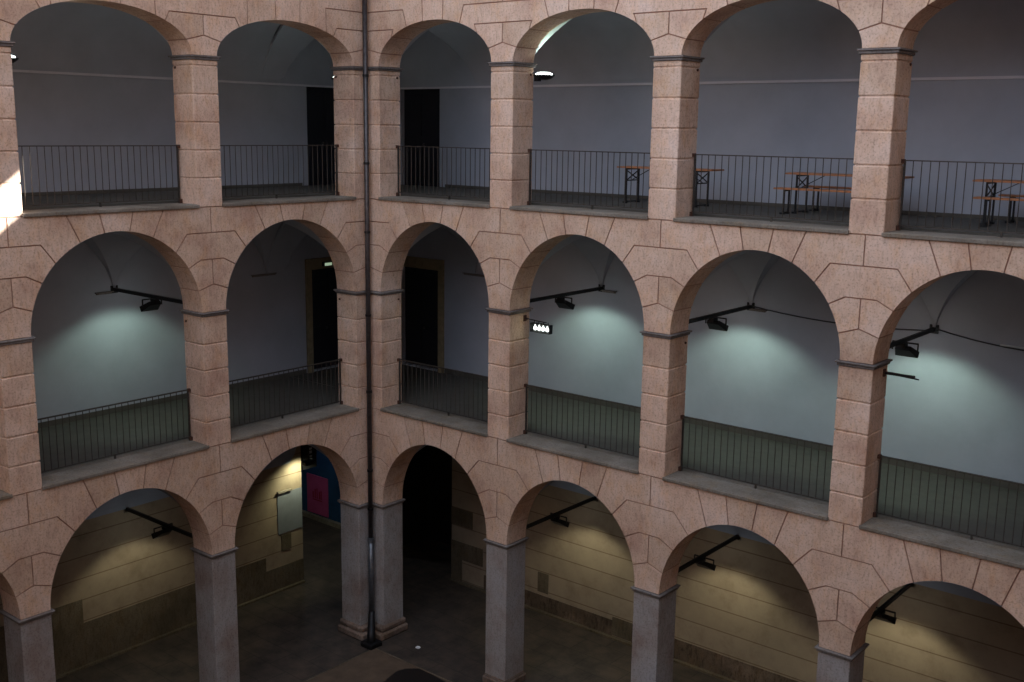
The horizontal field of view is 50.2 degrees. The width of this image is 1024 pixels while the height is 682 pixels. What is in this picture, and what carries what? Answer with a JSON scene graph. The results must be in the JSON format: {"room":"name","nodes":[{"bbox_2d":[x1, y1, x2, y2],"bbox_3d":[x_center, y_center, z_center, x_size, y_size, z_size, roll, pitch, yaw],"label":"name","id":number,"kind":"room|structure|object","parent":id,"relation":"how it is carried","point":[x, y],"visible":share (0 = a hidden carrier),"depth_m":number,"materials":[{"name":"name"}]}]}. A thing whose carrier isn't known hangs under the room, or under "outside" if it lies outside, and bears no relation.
{"room":"arcaded courtyard","nodes":[
{"label":"arcaded courtyard","id":0,"kind":"room"},
{"bbox_2d":[0,24,337,626],"bbox_3d":[-10.205,-0.098,21.025,0.320,15.100,20.400,10,14,39],"label":"wall","id":1,"kind":"structure","parent":0,"point":[90,350],"depth_m":23.55,"materials":[{"name":"white paint"}]},
{"bbox_2d":[110,285,182,303],"bbox_3d":[-7.225,-0.895,21.990,2.900,0.160,0.160,10,14,39],"label":"bar","id":2,"kind":"object","parent":1,"relation":"attached to","point":[116,290],"visible":0.82,"depth_m":22.14,"materials":[{"name":"black metal"}]},
{"bbox_2d":[140,298,161,311],"bbox_3d":[-7.258,-0.731,22.048,0.341,0.270,0.450,10,14,39],"label":"floodlight","id":3,"kind":"object","parent":2,"relation":"attached to","point":[154,304],"visible":0.92,"depth_m":21.97,"materials":[{"name":"black metal"}]},
{"bbox_2d":[21,183,302,195],"bbox_3d":[-10.025,-2.692,20.462,0.020,0.110,20.290,10,14,39],"label":"baseboard","id":4,"kind":"structure","parent":1,"relation":"attached to","point":[285,184],"depth_m":22.92,"materials":[{"name":"stone"}]},
{"bbox_2d":[38,369,306,427],"bbox_3d":[-10.087,1.824,21.335,0.020,0.110,20.290,10,14,39],"label":"baseboard","id":5,"kind":"structure","parent":1,"relation":"attached to","point":[280,376],"depth_m":23.82,"materials":[{"name":"tile"}]},
{"bbox_2d":[12,69,333,87],"bbox_3d":[-10.009,-4.987,19.966,0.060,0.045,20.390,10,14,39],"label":"trim","id":6,"kind":"structure","parent":1,"relation":"attached to","point":[14,70],"depth_m":22.68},
{"bbox_2d":[56,580,304,679],"bbox_3d":[-10.957,7.374,21.333,0.100,0.050,17.650,10,14,39],"label":"baseboard","id":7,"kind":"structure","parent":1,"relation":"attached to","point":[154,639],"depth_m":24.72,"materials":[{"name":"stone"}]},
{"bbox_2d":[301,444,316,469],"bbox_3d":[-5.162,2.894,27.749,0.088,0.690,0.440,10,14,39],"label":"hanging sign","id":8,"kind":"object","parent":1,"relation":"hanging from","point":[311,451],"visible":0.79,"depth_m":27.69,"materials":[{"name":"black metal"}]},
{"bbox_2d":[305,257,333,372],"bbox_3d":[-4.622,-0.709,27.617,0.180,2.850,1.560,10,14,39],"label":"trim","id":9,"kind":"structure","parent":1,"relation":"attached to","point":[316,263],"depth_m":27.03,"materials":[{"name":"wood"}]},
{"bbox_2d":[306,87,335,184],"bbox_3d":[-4.623,-5.030,26.834,0.120,2.430,1.220,10,14,39],"label":"door","id":10,"kind":"structure","parent":1,"relation":"in","point":[320,100],"depth_m":26.75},
{"bbox_2d":[312,268,338,368],"bbox_3d":[-4.685,-0.587,27.692,0.120,2.580,1.220,10,14,39],"label":"door","id":11,"kind":"structure","parent":1,"relation":"in","point":[324,297],"depth_m":27.63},
{"bbox_2d":[0,0,362,66],"bbox_3d":[-8.229,-5.381,17.016,0.620,1.388,15.485,10,14,39],"label":"wall","id":12,"kind":"structure","parent":0,"point":[190,27],"depth_m":20.02,"materials":[{"name":"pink stone"}]},
{"bbox_2d":[0,199,365,340],"bbox_3d":[-8.290,-1.047,17.854,0.620,1.978,15.485,10,14,39],"label":"wall","id":13,"kind":"structure","parent":0,"point":[202,246],"depth_m":20.21,"materials":[{"name":"pink stone"}]},
{"bbox_2d":[0,41,22,217],"bbox_3d":[-8.290,-3.353,17.367,0.720,2.730,0.652,10,14,39],"label":"stone pier","id":14,"kind":"object","parent":13,"relation":"on","point":[10,188],"visible":1,"depth_m":17.30,"materials":[{"name":"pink stone"}]},
{"bbox_2d":[22,203,199,216],"bbox_3d":[-7.075,-2.297,19.074,0.680,0.067,3.334,10,14,39],"label":"trim","id":15,"kind":"structure","parent":13,"relation":"on","point":[161,206],"depth_m":18.84,"materials":[{"name":"grey stone"}]},
{"bbox_2d":[18,145,182,206],"bbox_3d":[-7.222,-2.884,19.090,0.060,1.075,3.294,10,14,39],"label":"iron railing","id":16,"kind":"object","parent":15,"relation":"on","point":[21,146],"visible":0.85,"depth_m":19.14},
{"bbox_2d":[168,55,221,206],"bbox_3d":[-5.839,-3.882,20.283,0.720,2.730,0.652,10,14,39],"label":"stone pier","id":17,"kind":"object","parent":13,"relation":"on","point":[195,77],"visible":0.98,"depth_m":20.07,"materials":[{"name":"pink stone"}]},
{"bbox_2d":[222,195,355,206],"bbox_3d":[-4.615,-2.829,22.001,0.680,0.067,3.364,10,14,39],"label":"trim","id":18,"kind":"structure","parent":13,"relation":"on","point":[245,202],"depth_m":21.79,"materials":[{"name":"grey stone"}]},
{"bbox_2d":[220,144,339,197],"bbox_3d":[-4.761,-3.416,22.018,0.060,1.075,3.324,10,14,39],"label":"iron railing","id":19,"kind":"object","parent":18,"relation":"on","point":[335,145],"visible":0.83,"depth_m":22.13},
{"bbox_2d":[0,408,367,619],"bbox_3d":[-8.354,3.577,18.747,0.620,2.198,15.485,10,14,39],"label":"wall","id":20,"kind":"structure","parent":0,"point":[211,485],"depth_m":20.73,"materials":[{"name":"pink stone"}]},
{"bbox_2d":[0,336,41,495],"bbox_3d":[-8.354,1.217,18.251,0.720,2.620,0.652,10,14,39],"label":"stone pier","id":21,"kind":"object","parent":20,"relation":"on","point":[20,466],"visible":0.91,"depth_m":18.05,"materials":[{"name":"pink stone"}]},
{"bbox_2d":[41,439,208,489],"bbox_3d":[-7.138,2.219,19.947,0.680,0.067,3.334,10,14,39],"label":"trim","id":22,"kind":"structure","parent":20,"relation":"on","point":[80,472],"depth_m":19.82,"materials":[{"name":"grey stone"}]},
{"bbox_2d":[37,388,192,472],"bbox_3d":[-7.285,1.652,19.967,0.060,1.035,3.294,10,14,39],"label":"iron railing","id":23,"kind":"object","parent":22,"relation":"on","point":[188,390],"visible":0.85,"depth_m":20.05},
{"bbox_2d":[179,309,230,446],"bbox_3d":[-5.903,0.688,21.166,0.720,2.620,0.652,10,14,39],"label":"stone pier","id":24,"kind":"object","parent":20,"relation":"on","point":[205,334],"visible":0.89,"depth_m":20.95,"materials":[{"name":"pink stone"}]},
{"bbox_2d":[231,403,358,442],"bbox_3d":[-4.678,1.687,22.874,0.680,0.067,3.364,10,14,39],"label":"trim","id":25,"kind":"structure","parent":20,"relation":"on","point":[256,429],"depth_m":22.77,"materials":[{"name":"grey stone"}]},
{"bbox_2d":[229,358,342,426],"bbox_3d":[-4.824,1.120,22.894,0.060,1.035,3.324,10,14,39],"label":"iron railing","id":26,"kind":"object","parent":25,"relation":"on","point":[339,359],"visible":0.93,"depth_m":23.05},
{"bbox_2d":[301,450,340,522],"bbox_3d":[-6.612,2.986,32.941,8.200,4.380,0.200,10,14,39],"label":"wall","id":27,"kind":"structure","parent":0,"point":[324,468],"depth_m":32.01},
{"bbox_2d":[307,473,328,517],"bbox_3d":[-5.758,4.560,32.340,0.920,1.180,0.038,10,14,39],"label":"poster","id":28,"kind":"object","parent":27,"relation":"attached to","point":[317,486],"visible":1,"depth_m":32.31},
{"bbox_2d":[313,488,321,501],"bbox_3d":[-5.764,4.543,32.321,0.410,0.380,0.008,10,14,39],"label":"print","id":29,"kind":"object","parent":28,"relation":"attached to","point":[317,492],"depth_m":32.32},
{"bbox_2d":[302,510,340,528],"bbox_3d":[-5.741,5.264,32.413,2.000,0.130,0.120,10,14,39],"label":"trim","id":30,"kind":"structure","parent":27,"relation":"attached to","point":[307,514],"depth_m":32.26,"materials":[{"name":"grey stone"}]},
{"bbox_2d":[56,516,725,681],"bbox_3d":[-4.050,7.985,19.364,30.400,0.228,24.300,10,14,39],"label":"floor","id":31,"kind":"structure","parent":0,"point":[292,634],"depth_m":24.75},
{"bbox_2d":[0,608,55,681],"bbox_3d":[-8.423,6.229,19.220,0.720,3.190,0.652,10,14,39],"label":"stone pillar","id":32,"kind":"structure","parent":31,"relation":"on","point":[29,641],"depth_m":18.83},
{"bbox_2d":[190,547,239,681],"bbox_3d":[-5.973,5.700,22.135,0.720,3.190,0.652,10,14,39],"label":"stone pillar","id":33,"kind":"structure","parent":31,"relation":"on","point":[215,575],"depth_m":21.89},
{"bbox_2d":[337,498,407,640],"bbox_3d":[-3.212,5.165,25.099,1.195,3.190,1.159,10,14,39],"label":"stone pillar","id":34,"kind":"structure","parent":31,"relation":"on","point":[387,518],"depth_m":24.85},
{"bbox_2d":[304,648,451,681],"bbox_3d":[-1.586,9.210,12.655,17.710,0.035,16.730,10,14,39],"label":"trim","id":35,"kind":"structure","parent":31,"relation":"on","point":[375,648],"depth_m":23.71,"materials":[{"name":"stone"}]},
{"bbox_2d":[384,668,444,681],"bbox_3d":[-2.012,7.257,22.649,1.750,0.012,1.480,10,14,39],"label":"drain cover","id":36,"kind":"object","parent":31,"relation":"on","point":[409,674],"visible":1,"depth_m":23.22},
{"bbox_2d":[482,537,528,681],"bbox_3d":[-0.143,5.641,22.855,0.652,3.190,0.720,10,14,39],"label":"stone pillar","id":37,"kind":"structure","parent":31,"relation":"on","point":[505,564],"depth_m":22.63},
{"bbox_2d":[630,584,680,681],"bbox_3d":[2.646,6.117,20.597,0.652,3.190,0.720,10,14,39],"label":"stone pillar","id":38,"kind":"structure","parent":31,"relation":"on","point":[653,634],"depth_m":20.25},
{"bbox_2d":[814,643,868,681],"bbox_3d":[5.430,6.591,18.343,0.652,3.190,0.720,10,14,39],"label":"stone pillar","id":39,"kind":"structure","parent":31,"relation":"on","point":[832,666],"depth_m":17.88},
{"bbox_2d":[402,446,425,545],"bbox_3d":[-2.890,3.521,30.438,0.200,4.380,1.600,10,14,39],"label":"wall","id":40,"kind":"structure","parent":0,"point":[414,485],"depth_m":30.66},
{"bbox_2d":[426,445,451,544],"bbox_3d":[-1.373,3.607,30.101,2.580,4.380,0.200,10,14,39],"label":"wall","id":41,"kind":"structure","parent":0,"point":[438,461],"depth_m":30.67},
{"bbox_2d":[9,0,1023,82],"bbox_3d":[-0.158,-5.284,17.642,18.112,1.531,11.345,10,14,39],"label":"ceiling","id":42,"kind":"structure","parent":0,"point":[796,37],"depth_m":21.09,"materials":[{"name":"white paint"}]},
{"bbox_2d":[22,184,1023,237],"bbox_3d":[-1.627,-1.072,13.638,21.900,0.330,20.400,10,14,39],"label":"floor","id":43,"kind":"structure","parent":0,"point":[1002,225],"depth_m":20.49,"materials":[{"name":"stone"}]},
{"bbox_2d":[617,166,723,206],"bbox_3d":[3.045,-3.007,21.229,2.120,0.715,0.500,10,14,39],"label":"table","id":44,"kind":"object","parent":43,"relation":"on","point":[627,167],"visible":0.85,"depth_m":21.27,"materials":[{"name":"orange wood"}]},
{"bbox_2d":[773,187,850,213],"bbox_3d":[5.353,-2.377,18.810,1.760,0.460,0.250,10,14,39],"label":"bench","id":45,"kind":"object","parent":43,"relation":"on","point":[788,189],"visible":0.41,"depth_m":19.04,"materials":[{"name":"orange wood"}]},
{"bbox_2d":[804,185,851,210],"bbox_3d":[6.109,-2.532,19.663,1.760,0.460,0.250,10,14,39],"label":"bench","id":46,"kind":"object","parent":43,"relation":"on","point":[809,186],"visible":0.4,"depth_m":19.99,"materials":[{"name":"orange wood"}]},
{"bbox_2d":[785,172,913,213],"bbox_3d":[5.819,-2.534,18.984,2.120,0.715,0.500,10,14,39],"label":"table","id":47,"kind":"object","parent":43,"relation":"on","point":[794,173],"visible":0.44,"depth_m":19.32,"materials":[{"name":"orange wood"}]},
{"bbox_2d":[973,179,1023,224],"bbox_3d":[8.300,-2.112,16.975,2.120,0.715,0.500,10,14,39],"label":"table","id":48,"kind":"object","parent":43,"relation":"on","point":[988,181],"visible":0.77,"depth_m":17.35,"materials":[{"name":"orange wood"}]},
{"bbox_2d":[973,196,1023,226],"bbox_3d":[7.973,-1.931,16.689,1.760,0.460,0.250,10,14,39],"label":"bench","id":49,"kind":"object","parent":43,"relation":"on","point":[987,199],"visible":0.91,"depth_m":17.02,"materials":[{"name":"orange wood"}]},
{"bbox_2d":[998,194,1023,222],"bbox_3d":[8.744,-2.083,17.530,1.760,0.460,0.250,10,14,39],"label":"bench","id":50,"kind":"object","parent":43,"relation":"on","point":[1003,195],"visible":0.87,"depth_m":17.90,"materials":[{"name":"orange wood"}]},
{"bbox_2d":[37,364,1023,548],"bbox_3d":[-1.690,3.463,14.514,21.900,0.290,20.400,10,14,39],"label":"railing","id":51,"kind":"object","parent":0,"point":[409,383],"depth_m":21.43,"materials":[{"name":"metal"}]},
{"bbox_2d":[83,220,977,326],"bbox_3d":[-0.223,-0.929,18.483,18.106,1.643,11.325,10,14,39],"label":"ceiling","id":52,"kind":"structure","parent":0,"point":[757,263],"depth_m":22.52,"materials":[{"name":"white paint"}]},
{"bbox_2d":[84,444,1001,606],"bbox_3d":[-0.284,3.768,19.396,18.106,1.653,11.339,10,14,39],"label":"ceiling","id":53,"kind":"structure","parent":0,"point":[952,588],"depth_m":23.47,"materials":[{"name":"grey paint"}]},
{"bbox_2d":[367,0,957,67],"bbox_3d":[4.156,-5.257,17.262,18.169,1.388,0.620,10,14,39],"label":"wall","id":54,"kind":"structure","parent":0,"point":[512,30],"depth_m":19.36,"materials":[{"name":"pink stone"}]},
{"bbox_2d":[369,199,1023,364],"bbox_3d":[4.096,-0.922,18.100,18.169,1.978,0.620,10,14,39],"label":"wall","id":55,"kind":"structure","parent":0,"point":[867,282],"depth_m":18.70,"materials":[{"name":"pink stone"}]},
{"bbox_2d":[378,196,489,207],"bbox_3d":[-1.424,-2.857,22.375,3.093,0.067,0.680,10,14,39],"label":"trim","id":56,"kind":"structure","parent":55,"relation":"on","point":[483,204],"depth_m":22.20,"materials":[{"name":"grey stone"}]},
{"bbox_2d":[396,145,489,199],"bbox_3d":[-1.288,-3.445,22.419,3.053,1.075,0.060,10,14,39],"label":"iron railing","id":57,"kind":"object","parent":56,"relation":"on","point":[397,146],"visible":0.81,"depth_m":22.52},
{"bbox_2d":[487,61,536,208],"bbox_3d":[-0.010,-3.940,21.003,0.652,2.730,0.720,10,14,39],"label":"stone pier","id":58,"kind":"object","parent":55,"relation":"on","point":[511,82],"visible":0.98,"depth_m":20.78,"materials":[{"name":"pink stone"}]},
{"bbox_2d":[533,72,554,80],"bbox_3d":[0.607,-5.072,20.989,0.430,0.175,0.455,10,14,39],"label":"uplight","id":59,"kind":"object","parent":58,"relation":"attached to","point":[539,76],"visible":1,"depth_m":20.85,"materials":[{"name":"black metal"}]},
{"bbox_2d":[533,75,554,79],"bbox_3d":[0.614,-5.064,21.000,0.430,0.095,0.430,10,14,39],"label":"bowl","id":60,"kind":"object","parent":59,"relation":"on","point":[536,77],"depth_m":20.84,"materials":[{"name":"black metal"}]},
{"bbox_2d":[509,205,647,219],"bbox_3d":[1.360,-2.382,20.122,3.108,0.067,0.680,10,14,39],"label":"trim","id":61,"kind":"structure","parent":55,"relation":"on","point":[537,208],"depth_m":19.95,"materials":[{"name":"grey stone"}]},
{"bbox_2d":[527,149,650,208],"bbox_3d":[1.495,-2.971,20.165,3.068,1.075,0.060,10,14,39],"label":"iron railing","id":62,"kind":"object","parent":61,"relation":"on","point":[529,150],"visible":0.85,"depth_m":20.28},
{"bbox_2d":[648,55,704,220],"bbox_3d":[2.779,-3.465,18.745,0.652,2.730,0.720,10,14,39],"label":"stone pier","id":63,"kind":"object","parent":55,"relation":"on","point":[674,123],"visible":0.98,"depth_m":18.52,"materials":[{"name":"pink stone"}]},
{"bbox_2d":[673,216,848,233],"bbox_3d":[4.146,-1.908,17.866,3.101,0.067,0.680,10,14,39],"label":"trim","id":64,"kind":"structure","parent":55,"relation":"on","point":[822,228],"depth_m":17.66,"materials":[{"name":"grey stone"}]},
{"bbox_2d":[689,153,854,222],"bbox_3d":[4.282,-2.496,17.909,3.061,1.075,0.060,10,14,39],"label":"iron railing","id":65,"kind":"object","parent":64,"relation":"on","point":[694,155],"visible":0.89,"depth_m":17.99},
{"bbox_2d":[849,47,917,235],"bbox_3d":[5.563,-2.991,16.491,0.652,2.730,0.720,10,14,39],"label":"stone pier","id":66,"kind":"object","parent":55,"relation":"on","point":[885,73],"visible":0.97,"depth_m":16.26,"materials":[{"name":"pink stone"}]},
{"bbox_2d":[881,230,1023,246],"bbox_3d":[6.930,-1.433,15.612,3.102,0.067,0.680,10,14,39],"label":"trim","id":67,"kind":"structure","parent":55,"relation":"on","point":[906,234],"depth_m":15.79,"materials":[{"name":"grey stone"}]},
{"bbox_2d":[896,159,1023,237],"bbox_3d":[7.066,-2.021,15.655,3.062,1.075,0.060,10,14,39],"label":"iron railing","id":68,"kind":"object","parent":67,"relation":"on","point":[898,227],"visible":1,"depth_m":16.08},
{"bbox_2d":[372,408,1023,655],"bbox_3d":[4.032,3.702,18.994,18.169,2.198,0.620,10,14,39],"label":"wall","id":69,"kind":"structure","parent":0,"point":[846,570],"depth_m":19.45,"materials":[{"name":"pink stone"}]},
{"bbox_2d":[360,0,381,649],"bbox_3d":[-3.088,-0.563,23.387,0.641,15.090,0.641,10,14,39],"label":"downpipe","id":70,"kind":"object","parent":69,"relation":"attached to","point":[371,642],"visible":1,"depth_m":23.73,"materials":[{"name":"black metal"}]},
{"bbox_2d":[380,403,487,436],"bbox_3d":[-1.486,1.659,23.248,3.093,0.067,0.680,10,14,39],"label":"trim","id":71,"kind":"structure","parent":69,"relation":"on","point":[431,416],"depth_m":23.18,"materials":[{"name":"grey stone"}]},
{"bbox_2d":[397,358,487,421],"bbox_3d":[-1.351,1.091,23.295,3.053,1.035,0.060,10,14,39],"label":"iron railing","id":72,"kind":"object","parent":71,"relation":"on","point":[399,401],"visible":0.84,"depth_m":23.40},
{"bbox_2d":[485,307,532,439],"bbox_3d":[-0.073,0.630,21.887,0.652,2.620,0.720,10,14,39],"label":"stone pier","id":73,"kind":"object","parent":69,"relation":"on","point":[508,343],"visible":0.91,"depth_m":21.66,"materials":[{"name":"pink stone"}]},
{"bbox_2d":[523,315,552,334],"bbox_3d":[0.503,-0.322,21.427,0.661,0.302,0.100,10,14,39],"label":"lamp","id":74,"kind":"object","parent":73,"relation":"attached to","point":[532,327],"visible":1,"depth_m":21.39,"materials":[{"name":"black metal"}]},
{"bbox_2d":[506,432,638,473],"bbox_3d":[1.297,2.134,20.995,3.108,0.067,0.680,10,14,39],"label":"trim","id":75,"kind":"structure","parent":69,"relation":"on","point":[618,461],"depth_m":20.91,"materials":[{"name":"grey stone"}]},
{"bbox_2d":[523,383,640,456],"bbox_3d":[1.432,1.565,21.042,3.068,1.035,0.060,10,14,39],"label":"iron railing","id":76,"kind":"object","parent":75,"relation":"on","point":[525,384],"visible":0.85,"depth_m":21.15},
{"bbox_2d":[639,330,691,478],"bbox_3d":[2.716,1.105,19.629,0.652,2.620,0.720,10,14,39],"label":"stone pier","id":77,"kind":"object","parent":69,"relation":"on","point":[664,368],"visible":0.91,"depth_m":19.40,"materials":[{"name":"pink stone"}]},
{"bbox_2d":[662,469,828,520],"bbox_3d":[4.084,2.608,18.739,3.101,0.067,0.680,10,14,39],"label":"trim","id":78,"kind":"structure","parent":69,"relation":"on","point":[805,506],"depth_m":18.63,"materials":[{"name":"grey stone"}]},
{"bbox_2d":[678,415,832,501],"bbox_3d":[4.218,2.040,18.786,3.061,1.035,0.060,10,14,39],"label":"iron railing","id":79,"kind":"object","parent":78,"relation":"on","point":[683,417],"visible":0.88,"depth_m":18.86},
{"bbox_2d":[828,359,892,526],"bbox_3d":[5.500,1.579,17.375,0.652,2.620,0.720,10,14,39],"label":"stone pier","id":80,"kind":"object","parent":69,"relation":"on","point":[861,388],"visible":0.88,"depth_m":17.15,"materials":[{"name":"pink stone"}]},
{"bbox_2d":[883,369,918,380],"bbox_3d":[6.035,0.531,16.932,0.551,0.120,0.080,10,14,39],"label":"lamp","id":81,"kind":"object","parent":80,"relation":"attached to","point":[885,373],"visible":1,"depth_m":16.93,"materials":[{"name":"black metal"}]},
{"bbox_2d":[859,515,1023,568],"bbox_3d":[6.868,3.083,16.485,3.102,0.067,0.680,10,14,39],"label":"trim","id":82,"kind":"structure","parent":69,"relation":"on","point":[979,548],"depth_m":16.59,"materials":[{"name":"grey stone"}]},
{"bbox_2d":[873,454,1023,547],"bbox_3d":[7.003,2.514,16.532,3.062,1.035,0.060,10,14,39],"label":"iron railing","id":83,"kind":"object","parent":82,"relation":"on","point":[879,456],"visible":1,"depth_m":16.79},
{"bbox_2d":[399,31,1023,681],"bbox_3d":[4.891,-0.073,21.978,22.400,15.100,0.320,10,14,39],"label":"wall","id":84,"kind":"structure","parent":0,"point":[770,372],"depth_m":21.84,"materials":[{"name":"white paint"}]},
{"bbox_2d":[405,267,437,368],"bbox_3d":[-2.257,-0.585,27.854,1.320,2.580,0.120,10,14,39],"label":"door","id":85,"kind":"structure","parent":84,"relation":"in","point":[421,285],"depth_m":27.88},
{"bbox_2d":[404,89,439,186],"bbox_3d":[-2.195,-5.027,26.996,1.320,2.430,0.120,10,14,39],"label":"door","id":86,"kind":"structure","parent":84,"relation":"in","point":[421,106],"depth_m":27.00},
{"bbox_2d":[400,256,443,372],"bbox_3d":[-2.306,-0.706,27.768,1.660,2.850,0.180,10,14,39],"label":"trim","id":87,"kind":"structure","parent":84,"relation":"attached to","point":[414,262],"depth_m":27.31,"materials":[{"name":"stone"}]},
{"bbox_2d":[530,284,604,302],"bbox_3d":[1.054,-0.965,22.944,0.160,0.160,2.900,10,14,39],"label":"bar","id":88,"kind":"object","parent":84,"relation":"attached to","point":[598,288],"visible":0.82,"depth_m":23.08,"materials":[{"name":"black metal"}]},
{"bbox_2d":[555,297,574,309],"bbox_3d":[1.078,-0.801,23.008,0.450,0.270,0.341,10,14,39],"label":"floodlight","id":89,"kind":"object","parent":88,"relation":"attached to","point":[561,302],"visible":0.92,"depth_m":22.93,"materials":[{"name":"black metal"}]},
{"bbox_2d":[449,578,737,681],"bbox_3d":[5.735,7.410,22.351,19.000,0.050,0.100,10,14,39],"label":"baseboard","id":90,"kind":"structure","parent":84,"relation":"attached to","point":[586,628],"depth_m":25.40,"materials":[{"name":"stone"}]},
{"bbox_2d":[400,76,1023,88],"bbox_3d":[4.893,-4.953,20.866,21.890,0.045,0.060,10,14,39],"label":"trim","id":91,"kind":"structure","parent":84,"relation":"attached to","point":[974,77],"depth_m":20.99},
{"bbox_2d":[689,302,754,323],"bbox_3d":[3.843,-0.490,20.686,0.160,0.160,2.900,10,14,39],"label":"bar","id":92,"kind":"object","parent":84,"relation":"attached to","point":[747,307],"visible":0.82,"depth_m":20.86,"materials":[{"name":"black metal"}]},
{"bbox_2d":[705,317,728,330],"bbox_3d":[3.867,-0.326,20.750,0.450,0.270,0.341,10,14,39],"label":"floodlight","id":93,"kind":"object","parent":92,"relation":"attached to","point":[713,323],"visible":0.9,"depth_m":20.68,"materials":[{"name":"black metal"}]},
{"bbox_2d":[445,369,1023,491],"bbox_3d":[4.195,1.759,22.698,20.290,0.110,0.020,10,14,39],"label":"baseboard","id":94,"kind":"structure","parent":84,"relation":"attached to","point":[603,403],"depth_m":21.80,"materials":[{"name":"tile"}]},
{"bbox_2d":[445,184,1023,221],"bbox_3d":[4.258,-2.756,21.826,20.290,0.110,0.020,10,14,39],"label":"baseboard","id":95,"kind":"structure","parent":84,"relation":"attached to","point":[973,216],"depth_m":21.25,"materials":[{"name":"tile"}]},
{"bbox_2d":[754,306,922,330],"bbox_3d":[6.154,-0.396,20.633,3.502,0.141,0.024,10,14,39],"label":"cable","id":96,"kind":"object","parent":84,"relation":"attached to","point":[754,306],"visible":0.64,"depth_m":20.99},
{"bbox_2d":[870,583,915,620],"bbox_3d":[6.561,4.727,19.349,0.160,0.160,2.900,10,14,39],"label":"bar","id":97,"kind":"object","parent":84,"relation":"attached to","point":[901,591],"visible":0.46,"depth_m":19.61,"materials":[{"name":"black metal"}]},
{"bbox_2d":[875,607,896,623],"bbox_3d":[6.585,4.891,19.412,0.450,0.270,0.341,10,14,39],"label":"floodlight","id":98,"kind":"object","parent":97,"relation":"attached to","point":[882,616],"visible":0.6,"depth_m":19.32,"materials":[{"name":"black metal"}]},
{"bbox_2d":[889,324,938,348],"bbox_3d":[6.627,-0.015,18.432,0.160,0.160,2.900,10,14,39],"label":"bar","id":99,"kind":"object","parent":84,"relation":"attached to","point":[931,329],"visible":0.82,"depth_m":18.78,"materials":[{"name":"black metal"}]},
{"bbox_2d":[892,340,918,357],"bbox_3d":[6.651,0.149,18.496,0.450,0.270,0.341,10,14,39],"label":"floodlight","id":100,"kind":"object","parent":99,"relation":"attached to","point":[903,349],"visible":0.92,"depth_m":18.43,"materials":[{"name":"black metal"}]},
{"bbox_2d":[936,328,1023,350],"bbox_3d":[8.912,0.108,18.407,3.504,0.211,0.024,10,14,39],"label":"cable","id":101,"kind":"object","parent":99,"relation":"hanging from","point":[936,328],"visible":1,"depth_m":19.03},
{"bbox_3d":[-3.215,2.466,24.861,0.620,2.200,0.620,10,14,39],"label":"wall","id":102,"kind":"structure","parent":0,"visible":0},
{"bbox_2d":[334,289,404,409],"bbox_3d":[-3.144,0.151,24.144,1.115,2.620,1.079,10,14,39],"label":"stone pier","id":103,"kind":"object","parent":102,"relation":"on","point":[351,305],"visible":0.9,"depth_m":23.88,"materials":[{"name":"pink stone"}]},
{"bbox_3d":[-3.150,-2.158,23.967,0.620,1.980,0.620,10,14,39],"label":"wall","id":104,"kind":"structure","parent":0,"visible":0},
{"bbox_2d":[330,66,402,198],"bbox_3d":[-3.081,-4.419,23.261,1.115,2.730,1.079,10,14,39],"label":"stone pier","id":105,"kind":"object","parent":104,"relation":"on","point":[383,82],"visible":0.92,"depth_m":22.98,"materials":[{"name":"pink stone"}]},
{"bbox_3d":[4.830,4.761,22.920,22.400,5.250,0.300,10,14,39],"label":"wall","id":106,"kind":"structure","parent":0,"visible":0},
{"bbox_2d":[526,496,597,528],"bbox_3d":[0.988,3.777,23.861,0.160,0.160,2.900,10,14,39],"label":"bar","id":107,"kind":"object","parent":106,"relation":"attached to","point":[593,498],"visible":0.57,"depth_m":23.94,"materials":[{"name":"black metal"}]},
{"bbox_2d":[550,513,569,526],"bbox_3d":[1.012,3.941,23.924,0.450,0.270,0.341,10,14,39],"label":"floodlight","id":108,"kind":"object","parent":107,"relation":"attached to","point":[556,520],"visible":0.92,"depth_m":23.83,"materials":[{"name":"black metal"}]},
{"bbox_2d":[451,506,797,681],"bbox_3d":[5.080,6.336,22.775,17.220,1.980,0.035,10,14,39],"label":"stone wall","id":109,"kind":"structure","parent":106,"relation":"attached to","point":[739,671],"depth_m":25.36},
{"bbox_2d":[678,534,740,572],"bbox_3d":[3.777,4.252,21.603,0.160,0.160,2.900,10,14,39],"label":"bar","id":110,"kind":"object","parent":106,"relation":"attached to","point":[698,558],"visible":0.82,"depth_m":21.72,"materials":[{"name":"black metal"}]},
{"bbox_2d":[694,554,715,570],"bbox_3d":[3.801,4.416,21.666,0.450,0.270,0.341,10,14,39],"label":"floodlight","id":111,"kind":"object","parent":110,"relation":"attached to","point":[701,563],"visible":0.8,"depth_m":21.58,"materials":[{"name":"black metal"}]},
{"bbox_3d":[-10.280,4.735,21.966,0.300,5.250,20.400,10,14,39],"label":"wall","id":112,"kind":"structure","parent":0,"visible":0},
{"bbox_2d":[0,487,303,681],"bbox_3d":[-8.648,5.622,23.901,0.035,2.480,10.370,10,14,39],"label":"stone wall","id":113,"kind":"structure","parent":112,"relation":"attached to","point":[111,633],"depth_m":24.57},
{"bbox_2d":[124,507,192,537],"bbox_3d":[-7.291,3.846,22.907,2.900,0.160,0.160,10,14,39],"label":"bar","id":114,"kind":"object","parent":112,"relation":"attached to","point":[128,509],"visible":0.82,"depth_m":22.99,"materials":[{"name":"black metal"}]},
{"bbox_2d":[151,523,172,538],"bbox_3d":[-7.324,4.011,22.965,0.341,0.270,0.450,10,14,39],"label":"floodlight","id":115,"kind":"object","parent":114,"relation":"attached to","point":[165,531],"visible":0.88,"depth_m":22.86,"materials":[{"name":"black metal"}]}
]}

